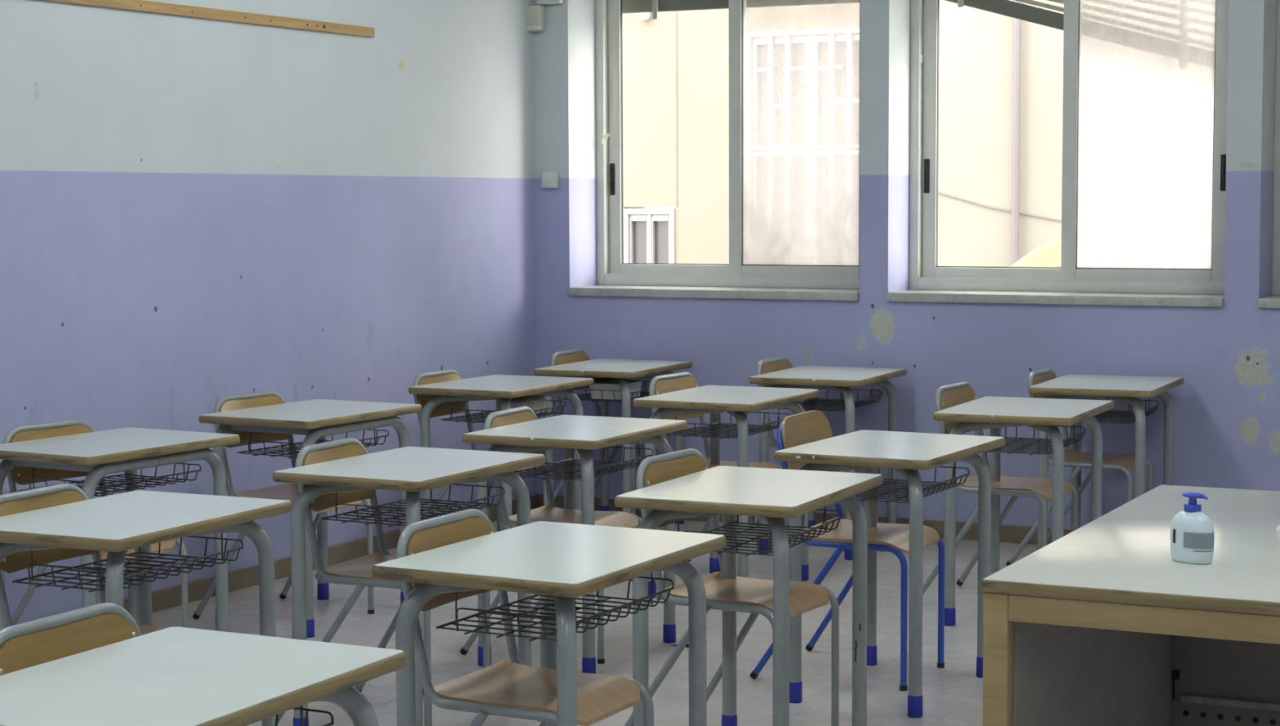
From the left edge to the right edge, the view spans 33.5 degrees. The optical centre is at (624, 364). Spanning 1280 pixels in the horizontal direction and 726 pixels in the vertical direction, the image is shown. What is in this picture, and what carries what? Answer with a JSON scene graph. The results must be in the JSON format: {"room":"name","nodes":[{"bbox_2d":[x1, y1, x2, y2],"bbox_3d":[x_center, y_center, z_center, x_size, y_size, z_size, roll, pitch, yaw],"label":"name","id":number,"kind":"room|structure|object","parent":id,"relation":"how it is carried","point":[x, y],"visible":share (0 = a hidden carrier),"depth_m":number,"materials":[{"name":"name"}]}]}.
{"room":"classroom","nodes":[
{"label":"classroom","id":0,"kind":"room"},
{"bbox_2d":[0,0,537,623],"bbox_3d":[-2.888,-0.483,6.028,0.200,3.150,10.357,2,5,27],"label":"wall","id":1,"kind":"structure","parent":0,"point":[195,212],"depth_m":8.56,"materials":[{"name":"paint"}]},
{"bbox_2d":[40,0,374,37],"bbox_3d":[-1.843,-1.320,7.786,0.020,0.042,3.300,2,5,27],"label":"wall rail","id":2,"kind":"object","parent":1,"relation":"attached to","point":[130,5],"visible":1,"depth_m":8.30,"materials":[{"name":"brown wood"}]},
{"bbox_2d":[123,493,538,612],"bbox_3d":[-2.741,1.044,6.185,0.012,0.078,10.157,2,5,27],"label":"baseboard","id":3,"kind":"structure","parent":1,"relation":"attached to","point":[169,597],"depth_m":8.62,"materials":[{"name":"brown wood"}]},
{"bbox_2d":[151,516,1037,725],"bbox_3d":[0.494,1.283,4.665,7.567,0.200,10.757,2,5,27],"label":"floor","id":4,"kind":"structure","parent":0,"point":[953,694],"depth_m":7.38,"materials":[{"name":"tile"}]},
{"bbox_2d":[0,602,141,675],"bbox_3d":[-0.818,0.852,3.636,0.516,0.830,0.501,2,5,27],"label":"chair","id":5,"kind":"object","parent":4,"relation":"on","point":[24,645],"visible":0.42,"depth_m":3.69,"materials":[{"name":"brown wood"}]},
{"bbox_2d":[0,483,168,635],"bbox_3d":[-1.329,0.729,5.352,0.516,0.820,0.501,2,5,25],"label":"chair","id":6,"kind":"object","parent":4,"relation":"on","point":[25,500],"visible":0.3,"depth_m":5.39,"materials":[{"name":"brown wood"}]},
{"bbox_2d":[3,419,188,627],"bbox_3d":[-1.753,0.607,6.971,0.516,0.820,0.501,3,5,34],"label":"chair","id":7,"kind":"object","parent":4,"relation":"on","point":[20,475],"visible":0.27,"depth_m":6.98,"materials":[{"name":"brown wood"}]},
{"bbox_2d":[0,426,239,631],"bbox_3d":[-1.662,0.634,6.895,0.503,0.778,0.703,2,5,31],"label":"school desk","id":8,"kind":"object","parent":4,"relation":"on","point":[101,453],"visible":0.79,"depth_m":6.80,"materials":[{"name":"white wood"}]},
{"bbox_2d":[17,462,200,496],"bbox_3d":[-1.659,0.336,6.868,0.348,0.123,0.522,2,5,27],"label":"basket","id":9,"kind":"object","parent":8,"relation":"on","point":[101,470],"depth_m":6.72,"materials":[{"name":"metal"}]},
{"bbox_2d":[0,489,292,725],"bbox_3d":[-1.226,0.754,5.294,0.503,0.778,0.703,2,5,25],"label":"school desk","id":10,"kind":"object","parent":4,"relation":"on","point":[116,524],"visible":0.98,"depth_m":5.23,"materials":[{"name":"laminate"}]},
{"bbox_2d":[12,533,243,591],"bbox_3d":[-1.223,0.456,5.269,0.330,0.123,0.512,2,5,27],"label":"basket","id":11,"kind":"object","parent":10,"relation":"on","point":[15,547],"depth_m":5.23,"materials":[{"name":"metal"}]},
{"bbox_2d":[0,626,406,725],"bbox_3d":[-0.747,0.892,3.457,0.503,0.778,0.703,2,5,26],"label":"school desk","id":12,"kind":"object","parent":4,"relation":"on","point":[174,675],"visible":1,"depth_m":3.44,"materials":[{"name":"laminate"}]},
{"bbox_2d":[275,704,333,725],"bbox_3d":[-0.743,0.593,3.432,0.322,0.123,0.509,2,5,27],"label":"basket","id":13,"kind":"object","parent":12,"relation":"on","point":[300,708],"depth_m":3.60,"materials":[{"name":"metal"}]},
{"bbox_2d":[192,390,374,618],"bbox_3d":[-1.262,0.526,7.955,0.516,0.827,0.501,3,5,33],"label":"chair","id":14,"kind":"object","parent":4,"relation":"on","point":[290,491],"visible":0.44,"depth_m":7.98,"materials":[{"name":"brown wood"}]},
{"bbox_2d":[199,399,422,637],"bbox_3d":[-1.154,0.554,7.912,0.503,0.778,0.703,2,5,29],"label":"school desk","id":15,"kind":"object","parent":4,"relation":"on","point":[315,419],"visible":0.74,"depth_m":7.75,"materials":[{"name":"laminate"}]},
{"bbox_2d":[237,428,388,457],"bbox_3d":[-1.151,0.256,7.886,0.336,0.123,0.515,2,5,27],"label":"basket","id":16,"kind":"object","parent":15,"relation":"on","point":[312,432],"depth_m":7.73,"materials":[{"name":"metal"}]},
{"bbox_2d":[277,437,490,725],"bbox_3d":[-0.718,0.647,6.348,0.516,0.825,0.501,2,5,24],"label":"chair","id":17,"kind":"object","parent":4,"relation":"on","point":[357,571],"visible":0.42,"depth_m":6.30,"materials":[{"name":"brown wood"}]},
{"bbox_2d":[272,446,545,725],"bbox_3d":[-0.620,0.675,6.283,0.503,0.778,0.703,2,5,28],"label":"school desk","id":18,"kind":"object","parent":4,"relation":"on","point":[413,470],"visible":0.81,"depth_m":6.11,"materials":[{"name":"laminate"}]},
{"bbox_2d":[320,480,505,526],"bbox_3d":[-0.617,0.377,6.257,0.323,0.123,0.509,2,5,27],"label":"basket","id":19,"kind":"object","parent":18,"relation":"on","point":[325,489],"depth_m":6.19,"materials":[{"name":"metal"}]},
{"bbox_2d":[413,368,548,530],"bbox_3d":[-0.641,0.443,9.063,0.516,0.819,0.501,2,5,27],"label":"chair","id":20,"kind":"object","parent":4,"relation":"on","point":[444,408],"visible":0.34,"depth_m":9.11,"materials":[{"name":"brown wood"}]},
{"bbox_2d":[408,374,593,531],"bbox_3d":[-0.516,0.463,9.057,0.503,0.778,0.703,2,5,28],"label":"school desk","id":21,"kind":"object","parent":4,"relation":"on","point":[500,388],"visible":0.62,"depth_m":8.90,"materials":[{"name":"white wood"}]},
{"bbox_2d":[440,395,565,422],"bbox_3d":[-0.512,0.165,9.031,0.324,0.123,0.510,2,5,27],"label":"basket","id":22,"kind":"object","parent":21,"relation":"on","point":[443,398],"depth_m":8.94,"materials":[{"name":"metal"}]},
{"bbox_2d":[510,396,547,413],"bbox_3d":[-0.421,0.175,9.089,0.121,0.076,0.247,2,5,27],"label":"wrapper","id":23,"kind":"object","parent":21,"relation":"in","point":[533,402],"visible":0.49,"depth_m":9.03,"materials":[{"name":"plastic"}]},
{"bbox_2d":[396,508,653,725],"bbox_3d":[-0.248,0.762,4.779,0.516,0.830,0.501,2,5,28],"label":"chair","id":24,"kind":"object","parent":4,"relation":"on","point":[513,688],"visible":0.81,"depth_m":4.74,"materials":[{"name":"brown wood"}]},
{"bbox_2d":[372,520,726,725],"bbox_3d":[-0.149,0.793,4.707,0.503,0.778,0.703,2,5,28],"label":"school desk","id":25,"kind":"object","parent":4,"relation":"on","point":[561,563],"visible":1,"depth_m":4.57,"materials":[{"name":"laminate"}]},
{"bbox_2d":[435,571,674,640],"bbox_3d":[-0.146,0.495,4.681,0.326,0.123,0.511,2,5,27],"label":"basket","id":26,"kind":"object","parent":25,"relation":"on","point":[440,588],"depth_m":4.62,"materials":[{"name":"metal"}]},
{"bbox_2d":[459,405,642,663],"bbox_3d":[-0.233,0.569,7.358,0.516,0.822,0.501,2,5,24],"label":"chair","id":27,"kind":"object","parent":4,"relation":"on","point":[551,513],"visible":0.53,"depth_m":7.33,"materials":[{"name":"brown wood"}]},
{"bbox_2d":[462,414,688,673],"bbox_3d":[-0.158,0.599,7.254,0.503,0.778,0.704,2,5,27],"label":"school desk","id":28,"kind":"object","parent":4,"relation":"on","point":[569,433],"visible":0.76,"depth_m":7.09,"materials":[{"name":"laminate"}]},
{"bbox_2d":[513,443,653,480],"bbox_3d":[-0.155,0.301,7.229,0.318,0.123,0.507,2,5,27],"label":"basket","id":29,"kind":"object","parent":28,"relation":"on","point":[516,448],"depth_m":7.17,"materials":[{"name":"metal"}]},
{"bbox_2d":[550,348,667,514],"bbox_3d":[-0.104,0.349,10.198,0.516,0.828,0.501,2,5,26],"label":"chair","id":30,"kind":"object","parent":4,"relation":"on","point":[559,357],"visible":0.22,"depth_m":10.20,"materials":[{"name":"brown wood"}]},
{"bbox_2d":[533,358,692,524],"bbox_3d":[-0.048,0.390,9.992,0.503,0.778,0.704,2,5,25],"label":"school desk","id":31,"kind":"object","parent":4,"relation":"on","point":[620,371],"visible":0.62,"depth_m":9.80,"materials":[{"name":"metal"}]},
{"bbox_2d":[561,380,650,402],"bbox_3d":[-0.043,0.091,9.968,0.337,0.123,0.516,2,5,27],"label":"basket","id":32,"kind":"object","parent":31,"relation":"on","point":[623,383],"depth_m":9.78,"materials":[{"name":"metal"}]},
{"bbox_2d":[589,379,642,399],"bbox_3d":[-0.043,0.115,9.875,0.190,0.072,0.250,2,5,25],"label":"tray","id":33,"kind":"object","parent":31,"relation":"in","point":[635,385],"visible":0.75,"depth_m":9.78,"materials":[{"name":"plastic"}]},
{"bbox_2d":[630,371,787,580],"bbox_3d":[0.354,0.458,8.723,0.516,0.830,0.501,2,5,30],"label":"chair","id":34,"kind":"object","parent":4,"relation":"on","point":[662,384],"visible":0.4,"depth_m":8.79,"materials":[{"name":"brown wood"}]},
{"bbox_2d":[632,385,819,597],"bbox_3d":[0.411,0.504,8.460,0.503,0.778,0.703,2,5,27],"label":"school desk","id":35,"kind":"object","parent":4,"relation":"on","point":[736,401],"visible":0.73,"depth_m":8.30,"materials":[{"name":"laminate"}]},
{"bbox_2d":[666,408,790,439],"bbox_3d":[0.414,0.206,8.435,0.317,0.123,0.506,2,5,27],"label":"basket","id":36,"kind":"object","parent":35,"relation":"on","point":[668,411],"depth_m":8.35,"materials":[{"name":"metal"}]},
{"bbox_2d":[623,448,839,725],"bbox_3d":[0.288,0.669,5.958,0.516,0.830,0.501,2,5,31],"label":"chair","id":37,"kind":"object","parent":4,"relation":"on","point":[754,596],"visible":0.71,"depth_m":5.94,"materials":[{"name":"brown wood"}]},
{"bbox_2d":[614,465,883,725],"bbox_3d":[0.348,0.711,5.757,0.503,0.778,0.703,2,5,25],"label":"school desk","id":38,"kind":"object","parent":4,"relation":"on","point":[771,495],"visible":0.93,"depth_m":5.62,"materials":[{"name":"laminate"}]},
{"bbox_2d":[677,506,842,555],"bbox_3d":[0.352,0.412,5.733,0.330,0.123,0.513,2,5,27],"label":"basket","id":39,"kind":"object","parent":38,"relation":"on","point":[770,520],"depth_m":5.67,"materials":[{"name":"metal"}]},
{"bbox_2d":[737,355,878,544],"bbox_3d":[0.837,0.389,9.604,0.516,0.829,0.501,2,5,27],"label":"chair","id":40,"kind":"object","parent":4,"relation":"on","point":[778,363],"visible":0.19,"depth_m":9.58,"materials":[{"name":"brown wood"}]},
{"bbox_2d":[749,365,906,559],"bbox_3d":[0.912,0.423,9.492,0.503,0.778,0.704,2,5,25],"label":"school desk","id":41,"kind":"object","parent":4,"relation":"on","point":[839,379],"visible":0.69,"depth_m":9.32,"materials":[{"name":"laminate"}]},
{"bbox_2d":[779,385,882,412],"bbox_3d":[0.916,0.125,9.468,0.337,0.123,0.516,2,5,27],"label":"basket","id":42,"kind":"object","parent":41,"relation":"on","point":[845,390],"depth_m":9.40,"materials":[{"name":"metal"}]},
{"bbox_2d":[749,409,944,690],"bbox_3d":[0.740,0.586,6.950,0.516,0.841,0.501,2,5,27],"label":"chair","id":43,"kind":"object","parent":4,"relation":"on","point":[810,426],"visible":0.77,"depth_m":6.89,"materials":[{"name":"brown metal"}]},
{"bbox_2d":[773,429,1005,717],"bbox_3d":[0.840,0.636,6.699,0.503,0.778,0.704,2,5,29],"label":"school desk","id":44,"kind":"object","parent":4,"relation":"on","point":[905,452],"visible":0.86,"depth_m":6.53,"materials":[{"name":"laminate"}]},
{"bbox_2d":[854,462,969,502],"bbox_3d":[0.843,0.338,6.673,0.334,0.123,0.514,2,5,27],"label":"basket","id":45,"kind":"object","parent":44,"relation":"on","point":[905,472],"depth_m":6.62,"materials":[{"name":"metal"}]},
{"bbox_2d":[922,381,1077,595],"bbox_3d":[1.432,0.495,8.171,0.516,0.830,0.501,2,5,30],"label":"chair","id":46,"kind":"object","parent":4,"relation":"on","point":[948,396],"visible":0.55,"depth_m":8.11,"materials":[{"name":"brown wood"}]},
{"bbox_2d":[933,395,1114,626],"bbox_3d":[1.483,0.542,7.894,0.503,0.778,0.704,2,5,25],"label":"school desk","id":47,"kind":"object","parent":4,"relation":"on","point":[993,413],"visible":0.82,"depth_m":7.71,"materials":[{"name":"metal"}]},
{"bbox_2d":[975,423,1085,455],"bbox_3d":[1.487,0.244,7.870,0.332,0.123,0.514,2,5,27],"label":"basket","id":48,"kind":"object","parent":47,"relation":"on","point":[1050,429],"depth_m":7.77,"materials":[{"name":"metal"}]},
{"bbox_2d":[1005,368,1152,565],"bbox_3d":[1.939,0.435,9.027,0.516,0.815,0.501,2,5,27],"label":"chair","id":49,"kind":"object","parent":4,"relation":"on","point":[1124,462],"visible":0.52,"depth_m":8.94,"materials":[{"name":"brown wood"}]},
{"bbox_2d":[1028,373,1183,549],"bbox_3d":[2.022,0.460,8.933,0.503,0.778,0.703,2,5,25],"label":"school desk","id":50,"kind":"object","parent":4,"relation":"on","point":[1127,389],"visible":0.7,"depth_m":8.75,"materials":[{"name":"metal"}]},
{"bbox_2d":[1080,397,1159,423],"bbox_3d":[2.026,0.162,8.908,0.336,0.123,0.515,2,5,27],"label":"basket","id":51,"kind":"object","parent":50,"relation":"on","point":[1133,402],"depth_m":8.81,"materials":[{"name":"metal"}]},
{"bbox_2d":[981,484,1279,725],"bbox_3d":[1.443,0.775,4.886,0.800,0.770,1.600,2,5,27],"label":"table","id":52,"kind":"object","parent":4,"relation":"on","point":[1100,624],"visible":0.98,"depth_m":4.67,"materials":[{"name":"white laminate"}]},
{"bbox_2d":[1169,491,1214,564],"bbox_3d":[1.204,0.344,4.517,0.069,0.148,0.104,-3,5,-36],"label":"soap bottle","id":53,"kind":"object","parent":52,"relation":"on","point":[1192,534],"visible":1,"depth_m":4.49,"materials":[{"name":"plastic"}]},
{"bbox_2d":[533,0,1279,528],"bbox_3d":[2.835,-0.749,9.138,7.567,3.150,0.400,2,5,27],"label":"wall","id":54,"kind":"structure","parent":0,"point":[1226,406],"depth_m":9.73,"materials":[{"name":"paint"}]},
{"bbox_2d":[526,4,544,31],"bbox_3d":[-0.441,-1.702,10.475,0.088,0.128,0.064,2,5,27],"label":"sensor","id":55,"kind":"object","parent":54,"relation":"attached to","point":[535,13],"visible":1,"depth_m":10.45,"materials":[{"name":"beige plastic"}]},
{"bbox_2d":[536,0,564,4],"bbox_3d":[-0.370,-2.087,10.416,0.133,0.645,0.050,2,5,27],"label":"box","id":56,"kind":"object","parent":54,"relation":"attached to","point":[538,2],"visible":1,"depth_m":10.43,"materials":[{"name":"plastic"}]},
{"bbox_2d":[542,171,559,188],"bbox_3d":[-0.370,-0.912,10.518,0.084,0.082,0.032,2,5,27],"label":"junction box","id":57,"kind":"object","parent":54,"relation":"attached to","point":[550,180],"visible":1,"depth_m":10.50,"materials":[{"name":"plastic"}]},
{"bbox_2d":[568,0,860,300],"bbox_3d":[0.480,-1.179,10.279,1.522,1.703,0.395,2,5,27],"label":"window","id":58,"kind":"structure","parent":54,"relation":"in","point":[794,198],"depth_m":10.35,"materials":[{"name":"white metal"}]},
{"bbox_2d":[601,133,609,144],"bbox_3d":[-0.099,-1.132,10.693,0.046,0.054,0.020,2,5,27],"label":"scrap","id":59,"kind":"object","parent":58,"relation":"attached to","point":[606,136],"visible":1,"depth_m":10.69,"materials":[{"name":"white paper"}]},
{"bbox_2d":[622,0,859,19],"bbox_3d":[0.604,-1.909,10.472,1.640,0.381,0.048,2,5,27],"label":"roller shutter","id":60,"kind":"object","parent":58,"relation":"attached to","point":[655,6],"visible":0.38,"depth_m":10.60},
{"bbox_2d":[537,493,1071,544],"bbox_3d":[2.754,0.797,9.069,7.155,0.078,0.012,2,5,27],"label":"baseboard","id":61,"kind":"structure","parent":54,"relation":"attached to","point":[1008,533],"depth_m":9.73,"materials":[{"name":"brown wood"}]},
{"bbox_2d":[886,0,1228,306],"bbox_3d":[1.958,-1.129,9.528,1.515,1.703,0.395,2,5,27],"label":"window","id":62,"kind":"structure","parent":54,"relation":"in","point":[1144,145],"depth_m":9.55,"materials":[{"name":"white metal"}]},
{"bbox_2d":[920,54,922,62],"bbox_3d":[1.381,-1.425,9.922,0.016,0.038,0.004,3,5,36],"label":"scrap","id":63,"kind":"object","parent":62,"relation":"attached to","point":[921,55],"visible":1,"depth_m":9.92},
{"bbox_2d":[943,0,1215,60],"bbox_3d":[2.085,-1.702,9.732,1.618,0.837,0.048,2,5,27],"label":"awning","id":64,"kind":"object","parent":62,"relation":"attached to","point":[1003,7],"visible":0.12,"depth_m":9.72,"materials":[{"name":"white fabric"}]},
{"bbox_2d":[1257,0,1279,308],"bbox_3d":[3.454,-1.082,8.808,1.575,1.704,0.466,2,5,27],"label":"window","id":65,"kind":"structure","parent":54,"relation":"in","point":[1271,301],"depth_m":9.23,"materials":[{"name":"white metal"}]},
{"label":"outside","id":66,"kind":"structure","parent":0,"visible":0},
{"bbox_3d":[2.219,1.453,12.195,25.000,0.100,4.163,2,5,27],"label":"ground","id":67,"kind":"structure","parent":66,"visible":0},
{"bbox_2d":[622,0,1215,266],"bbox_3d":[-2.037,-1.619,16.591,13.250,5.400,0.442,2,5,27],"label":"building","id":68,"kind":"structure","parent":67,"relation":"on","point":[1001,77],"depth_m":14.65,"materials":[{"name":"beige paint"}]},
{"bbox_2d":[639,12,651,22],"bbox_3d":[0.142,-2.518,15.210,0.084,0.140,0.092,2,5,27],"label":"wall lamp","id":69,"kind":"object","parent":68,"relation":"attached to","point":[643,17],"depth_m":15.18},
{"bbox_2d":[752,31,859,121],"bbox_3d":[1.277,-1.530,14.737,0.910,1.510,0.018,2,5,27],"label":"grille","id":70,"kind":"object","parent":68,"relation":"attached to","point":[811,39],"depth_m":14.72,"materials":[{"name":"white metal"}]},
{"bbox_2d":[1009,239,1061,266],"bbox_3d":[2.905,0.173,12.488,1.320,2.400,1.000,2,5,27],"label":"awning","id":71,"kind":"object","parent":67,"relation":"on","point":[1049,255],"visible":0.06,"depth_m":12.34,"materials":[{"name":"yellow fabric"}]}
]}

